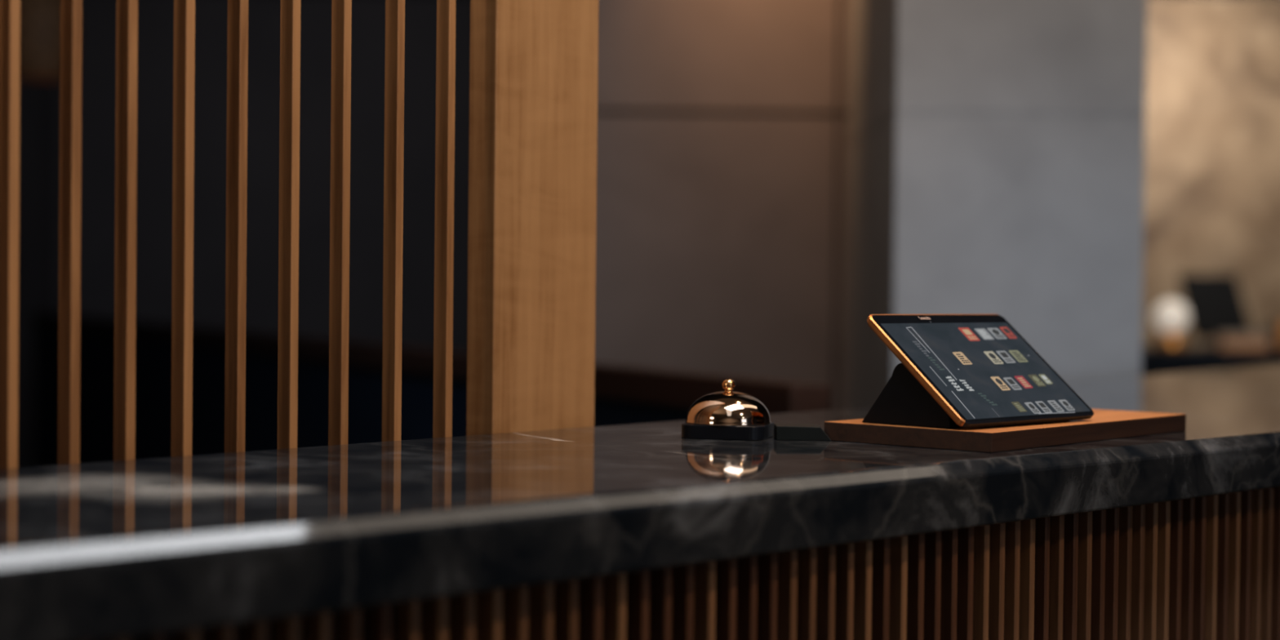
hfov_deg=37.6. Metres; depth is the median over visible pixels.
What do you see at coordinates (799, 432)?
block
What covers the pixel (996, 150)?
wall pillar
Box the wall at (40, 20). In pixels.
[19,0,60,81]
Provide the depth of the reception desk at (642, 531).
1.46 m
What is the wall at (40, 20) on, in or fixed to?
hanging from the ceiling
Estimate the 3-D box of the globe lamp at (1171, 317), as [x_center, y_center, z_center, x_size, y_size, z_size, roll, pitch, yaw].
[2.769,0.021,9.801,0.176,0.252,0.176,1,1,0]
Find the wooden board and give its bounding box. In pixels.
[824,408,1186,453]
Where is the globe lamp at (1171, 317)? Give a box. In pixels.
[1153,299,1188,348]
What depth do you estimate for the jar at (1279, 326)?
9.76 m
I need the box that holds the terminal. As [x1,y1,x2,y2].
[1177,274,1252,348]
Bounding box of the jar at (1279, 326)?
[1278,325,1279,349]
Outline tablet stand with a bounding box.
[862,363,961,428]
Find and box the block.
[773,422,831,440]
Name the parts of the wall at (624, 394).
cap rail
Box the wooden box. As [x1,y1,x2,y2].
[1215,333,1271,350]
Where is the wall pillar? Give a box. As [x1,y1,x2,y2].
[844,0,1146,408]
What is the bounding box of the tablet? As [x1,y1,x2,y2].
[866,314,1093,428]
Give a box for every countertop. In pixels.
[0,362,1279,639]
[1141,346,1279,375]
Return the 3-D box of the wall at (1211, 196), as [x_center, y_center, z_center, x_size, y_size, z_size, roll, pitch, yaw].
[2.880,-0.453,11.344,3.450,3.000,0.100,1,1,0]
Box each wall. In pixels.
[17,79,57,467]
[19,0,60,81]
[31,312,830,466]
[56,0,470,351]
[595,0,850,409]
[1142,0,1279,346]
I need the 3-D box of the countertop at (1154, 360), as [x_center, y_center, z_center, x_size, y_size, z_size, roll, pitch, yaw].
[3.419,0.615,9.896,2.250,0.924,0.630,1,1,0]
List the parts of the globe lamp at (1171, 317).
globe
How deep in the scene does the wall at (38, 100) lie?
11.15 m
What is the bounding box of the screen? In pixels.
[0,0,598,469]
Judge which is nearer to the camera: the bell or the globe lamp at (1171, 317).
the bell
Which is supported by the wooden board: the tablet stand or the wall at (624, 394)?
the tablet stand
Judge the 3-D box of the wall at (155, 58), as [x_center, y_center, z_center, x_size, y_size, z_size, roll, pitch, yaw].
[-1.695,-0.507,11.644,3.800,3.000,0.100,1,1,0]
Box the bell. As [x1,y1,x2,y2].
[681,378,773,440]
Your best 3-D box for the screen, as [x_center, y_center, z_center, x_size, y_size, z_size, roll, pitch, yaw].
[-0.338,-0.331,1.673,0.038,3.000,0.870,1,1,40]
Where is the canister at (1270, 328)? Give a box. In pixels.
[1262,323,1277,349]
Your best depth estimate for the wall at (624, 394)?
5.71 m
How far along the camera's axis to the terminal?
9.91 m
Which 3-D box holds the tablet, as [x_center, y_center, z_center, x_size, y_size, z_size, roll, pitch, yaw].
[0.333,0.046,1.826,0.223,0.102,0.119,0,1,-45]
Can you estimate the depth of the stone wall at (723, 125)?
4.93 m

